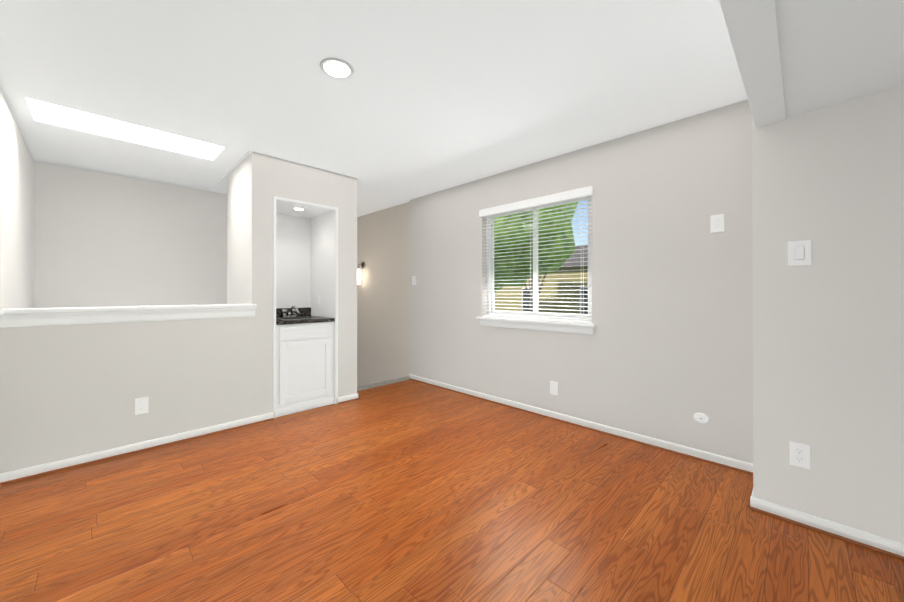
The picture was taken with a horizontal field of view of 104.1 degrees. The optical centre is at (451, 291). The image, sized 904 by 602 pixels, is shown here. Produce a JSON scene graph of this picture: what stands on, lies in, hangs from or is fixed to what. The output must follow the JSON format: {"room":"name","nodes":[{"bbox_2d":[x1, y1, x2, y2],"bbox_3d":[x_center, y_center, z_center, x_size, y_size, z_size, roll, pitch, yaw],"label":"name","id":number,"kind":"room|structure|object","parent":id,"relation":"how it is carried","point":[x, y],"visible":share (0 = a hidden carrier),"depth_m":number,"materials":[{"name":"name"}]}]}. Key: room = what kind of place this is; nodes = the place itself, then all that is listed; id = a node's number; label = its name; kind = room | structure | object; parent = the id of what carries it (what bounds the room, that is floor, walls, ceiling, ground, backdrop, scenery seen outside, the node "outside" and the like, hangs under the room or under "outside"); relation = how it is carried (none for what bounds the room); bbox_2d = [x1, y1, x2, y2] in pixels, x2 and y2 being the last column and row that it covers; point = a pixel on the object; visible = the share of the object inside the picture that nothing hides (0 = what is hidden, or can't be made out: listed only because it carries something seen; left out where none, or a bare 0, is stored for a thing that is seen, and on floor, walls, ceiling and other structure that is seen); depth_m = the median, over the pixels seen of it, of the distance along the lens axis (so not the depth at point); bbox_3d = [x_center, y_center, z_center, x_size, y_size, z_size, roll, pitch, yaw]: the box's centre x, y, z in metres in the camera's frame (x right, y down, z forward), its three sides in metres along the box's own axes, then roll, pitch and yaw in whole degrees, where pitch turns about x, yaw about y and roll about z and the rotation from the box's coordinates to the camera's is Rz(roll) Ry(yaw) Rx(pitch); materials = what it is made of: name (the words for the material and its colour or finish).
{"room":"empty living room","nodes":[
{"label":"empty living room","id":0,"kind":"room"},
{"bbox_2d":[0,91,34,308],"bbox_3d":[-1.300,1.357,0.602,7.980,5.240,0.100,0,0,45],"label":"wall","id":1,"kind":"structure","parent":0,"point":[17,225],"depth_m":2.62,"materials":[{"name":"paint"}]},
{"bbox_2d":[0,473,3,482],"bbox_3d":[-0.606,1.143,-0.011,6.130,0.064,0.012,0,0,45],"label":"baseboard","id":2,"kind":"structure","parent":1,"relation":"attached to","point":[2,474],"depth_m":2.16,"materials":[{"name":"white wood"}]},
{"bbox_2d":[0,309,7,327],"bbox_3d":[-0.690,0.159,0.001,6.260,0.112,0.165,0,0,45],"label":"trim","id":3,"kind":"structure","parent":1,"relation":"on","point":[3,312],"depth_m":2.16,"materials":[{"name":"white wood"}]},
{"bbox_2d":[34,161,226,307],"bbox_3d":[-3.224,1.372,4.253,0.100,5.240,2.555,0,0,45],"label":"wall","id":4,"kind":"structure","parent":0,"point":[103,239],"depth_m":3.84,"materials":[{"name":"paint"}]},
{"bbox_2d":[0,151,356,473],"bbox_3d":[-2.222,-0.032,3.330,0.870,2.440,2.455,0,0,45],"label":"wall","id":5,"kind":"structure","parent":0,"point":[70,391],"depth_m":2.79,"materials":[{"name":"paint"}]},
{"bbox_2d":[8,304,255,326],"bbox_3d":[-2.288,0.170,2.710,0.170,0.112,1.385,0,0,45],"label":"trim","id":6,"kind":"structure","parent":5,"relation":"on","point":[17,317],"depth_m":2.53,"materials":[{"name":"white wood"}]},
{"bbox_2d":[4,412,273,483],"bbox_3d":[-2.202,1.154,2.712,0.025,0.064,1.555,0,0,45],"label":"baseboard","id":7,"kind":"structure","parent":5,"relation":"attached to","point":[47,468],"depth_m":2.55,"materials":[{"name":"white wood"}]},
{"bbox_2d":[135,397,147,414],"bbox_3d":[-2.307,0.853,2.620,0.008,0.118,0.075,0,0,45],"label":"electrical outlet","id":8,"kind":"object","parent":5,"relation":"attached to","point":[141,405],"visible":1,"depth_m":2.62,"materials":[{"name":"white plastic"}]},
{"bbox_2d":[273,196,337,411],"bbox_3d":[-1.433,0.121,3.499,0.008,2.005,0.640,0,0,45],"label":"trim","id":9,"kind":"structure","parent":5,"relation":"attached to","point":[274,314],"depth_m":3.28,"materials":[{"name":"white wood"}]},
{"bbox_2d":[275,199,335,417],"bbox_3d":[-1.656,0.165,3.722,0.618,2.050,0.600,0,0,45],"label":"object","id":10,"kind":"structure","parent":5,"relation":"attached to","point":[305,257],"depth_m":3.95,"materials":[{"name":"white paint"}]},
{"bbox_2d":[344,393,358,398],"bbox_3d":[-1.123,1.159,3.972,0.250,0.064,0.012,0,0,45],"label":"baseboard","id":11,"kind":"structure","parent":5,"relation":"attached to","point":[356,395],"depth_m":3.84,"materials":[{"name":"white wood"}]},
{"bbox_2d":[0,0,746,216],"bbox_3d":[-2.846,-1.334,2.845,7.680,0.160,6.410,0,0,45],"label":"ceiling","id":12,"kind":"structure","parent":0,"point":[427,97],"depth_m":2.12,"materials":[{"name":"paint"}]},
{"bbox_2d":[34,100,213,145],"bbox_3d":[-2.577,-1.688,2.889,0.500,0.550,1.190,0,0,45],"label":"shaft","id":13,"kind":"object","parent":12,"relation":"in","point":[99,117],"visible":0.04,"depth_m":2.96,"materials":[{"name":"paint"}]},
{"bbox_2d":[320,58,353,78],"bbox_3d":[-0.649,-1.252,1.988,0.184,0.008,0.184,0,0,45],"label":"recessed light","id":14,"kind":"object","parent":12,"relation":"in","point":[337,68],"visible":1,"depth_m":1.98,"materials":[{"name":"white plastic"}]},
{"bbox_2d":[719,0,785,126],"bbox_3d":[-0.084,-1.159,0.090,0.120,0.530,6.410,0,0,45],"label":"beam","id":15,"kind":"structure","parent":12,"relation":"attached to","point":[752,27],"depth_m":1.32,"materials":[{"name":"paint"}]},
{"bbox_2d":[357,202,409,386],"bbox_3d":[-1.918,1.380,6.329,4.060,5.240,0.150,0,0,45],"label":"wall","id":16,"kind":"structure","parent":0,"point":[383,303],"depth_m":5.35,"materials":[{"name":"paint"}]},
{"bbox_2d":[357,262,365,283],"bbox_3d":[-1.493,-0.295,5.699,0.110,0.365,0.152,0,0,45],"label":"sconce","id":17,"kind":"object","parent":16,"relation":"attached to","point":[363,264],"visible":0.77,"depth_m":5.65,"materials":[{"name":"white glass"}]},
{"bbox_2d":[357,376,410,390],"bbox_3d":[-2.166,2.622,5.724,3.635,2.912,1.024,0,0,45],"label":"baseboard","id":18,"kind":"structure","parent":16,"relation":"attached to","point":[364,387],"depth_m":4.47,"materials":[{"name":"white wood"}]},
{"bbox_2d":[0,380,903,601],"bbox_3d":[-0.572,1.302,0.568,7.100,0.250,6.410,0,0,45],"label":"floor","id":19,"kind":"structure","parent":0,"point":[409,491],"depth_m":1.79,"materials":[{"name":"brown wood"}]},
{"bbox_2d":[276,305,334,416],"bbox_3d":[-1.653,0.673,3.717,0.606,1.032,0.584,0,0,45],"label":"wet bar","id":20,"kind":"object","parent":19,"relation":"on","point":[304,359],"visible":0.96,"depth_m":3.51,"materials":[{"name":"white wood"}]},
{"bbox_2d":[282,305,299,316],"bbox_3d":[-1.749,0.221,3.842,0.181,0.128,0.158,0,0,45],"label":"faucet","id":21,"kind":"object","parent":20,"relation":"on","point":[284,311],"depth_m":3.86,"materials":[{"name":"silver metal"}]},
{"bbox_2d":[276,316,315,319],"bbox_3d":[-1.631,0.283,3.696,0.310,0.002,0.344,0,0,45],"label":"sink","id":22,"kind":"object","parent":20,"relation":"in","point":[307,317],"depth_m":3.65,"materials":[{"name":"silver metal"}]},
{"bbox_2d":[276,307,334,324],"bbox_3d":[-1.653,0.255,3.718,0.606,0.131,0.584,0,0,45],"label":"countertop","id":23,"kind":"structure","parent":20,"relation":"on","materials":[{"name":"stone"}]},
{"bbox_2d":[410,99,752,463],"bbox_3d":[0.754,-0.031,3.586,3.605,2.440,0.150,0,0,45],"label":"wall","id":24,"kind":"structure","parent":0,"point":[664,352],"depth_m":2.79,"materials":[{"name":"paint"}]},
{"bbox_2d":[412,276,415,284],"bbox_3d":[-0.508,-0.141,4.731,0.075,0.118,0.010,0,0,45],"label":"light switch","id":25,"kind":"object","parent":24,"relation":"attached to","point":[413,280],"visible":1,"depth_m":4.73,"materials":[{"name":"white plastic"}]},
{"bbox_2d":[476,197,595,334],"bbox_3d":[0.797,-0.256,3.498,1.310,1.270,0.185,0,0,45],"label":"window","id":26,"kind":"structure","parent":24,"relation":"in","point":[490,273],"depth_m":3.52,"materials":[{"name":"white plastic"}]},
{"bbox_2d":[479,186,592,322],"bbox_3d":[0.778,-0.308,3.480,1.254,1.175,0.088,0,0,45],"label":"window blinds","id":27,"kind":"object","parent":26,"relation":"attached to","point":[566,196],"visible":0.81,"depth_m":3.39,"materials":[{"name":"white plastic"}]},
{"bbox_2d":[550,381,557,394],"bbox_3d":[0.948,0.903,3.277,0.075,0.118,0.008,0,0,45],"label":"electrical outlet","id":28,"kind":"object","parent":24,"relation":"attached to","point":[554,388],"visible":1,"depth_m":3.27,"materials":[{"name":"white plastic"}]},
{"bbox_2d":[409,374,752,474],"bbox_3d":[0.689,1.157,3.533,3.630,0.064,0.041,0,0,45],"label":"baseboard","id":29,"kind":"structure","parent":24,"relation":"attached to","point":[741,466],"depth_m":2.91,"materials":[{"name":"white wood"}]},
{"bbox_2d":[693,413,709,422],"bbox_3d":[1.750,0.893,2.474,0.097,0.072,0.014,0,0,45],"label":"outlet","id":30,"kind":"object","parent":24,"relation":"attached to","point":[701,417],"visible":1,"depth_m":2.47,"materials":[{"name":"white plastic"}]},
{"bbox_2d":[711,214,723,232],"bbox_3d":[1.818,-0.463,2.415,0.075,0.118,0.008,0,0,45],"label":"light switch","id":31,"kind":"object","parent":24,"relation":"attached to","point":[717,223],"visible":1,"depth_m":2.41,"materials":[{"name":"white plastic"}]},
{"bbox_2d":[752,87,903,543],"bbox_3d":[2.901,-0.040,1.107,2.935,2.440,0.630,0,0,45],"label":"wall","id":32,"kind":"structure","parent":0,"point":[828,350],"depth_m":1.71,"materials":[{"name":"paint"}]},
{"bbox_2d":[789,441,809,468],"bbox_3d":[1.764,0.832,1.787,0.075,0.118,0.008,0,0,45],"label":"electrical outlet","id":33,"kind":"object","parent":32,"relation":"attached to","point":[799,454],"visible":1,"depth_m":1.78,"materials":[{"name":"white plastic"}]},
{"bbox_2d":[788,240,810,265],"bbox_3d":[1.764,-0.193,1.789,0.085,0.125,0.010,0,0,45],"label":"light switch","id":34,"kind":"object","parent":32,"relation":"attached to","point":[799,252],"visible":1,"depth_m":1.79,"materials":[{"name":"white plastic"}]},
{"bbox_2d":[747,491,903,560],"bbox_3d":[2.614,1.147,0.926,2.830,0.064,0.025,0,0,45],"label":"baseboard","id":35,"kind":"structure","parent":32,"relation":"attached to","point":[882,543],"depth_m":1.71,"materials":[{"name":"white wood"}]},
{"bbox_2d":[775,0,903,116],"bbox_3d":[0.951,-1.171,-0.940,2.800,0.515,6.410,0,0,45],"label":"ceiling","id":36,"kind":"structure","parent":0,"point":[833,52],"depth_m":1.32,"materials":[{"name":"paint"}]},
{"label":"outside","id":37,"kind":"structure","parent":0,"visible":0},
{"bbox_3d":[18.996,4.405,33.004,80.000,0.200,66.400,0,0,45],"label":"lawn","id":38,"kind":"structure","parent":37,"visible":0},
{"bbox_2d":[494,202,577,291],"bbox_3d":[0.953,-0.684,11.197,5.814,9.806,5.967,0,0,45],"label":"tree","id":39,"kind":"object","parent":38,"relation":"on","point":[562,253],"depth_m":9.39,"materials":[{"name":"green plant"}]},
{"bbox_2d":[525,274,546,311],"bbox_3d":[3.266,-0.602,14.482,2.578,9.668,2.392,0,0,45],"label":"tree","id":40,"kind":"object","parent":38,"relation":"on","point":[530,294],"depth_m":14.32,"materials":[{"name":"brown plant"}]},
{"bbox_2d":[494,245,587,313],"bbox_3d":[6.420,0.603,26.070,16.800,7.350,8.800,0,0,45],"label":"house","id":41,"kind":"structure","parent":38,"relation":"on","point":[579,267],"depth_m":20.75,"materials":[{"name":"grey"}]}
]}

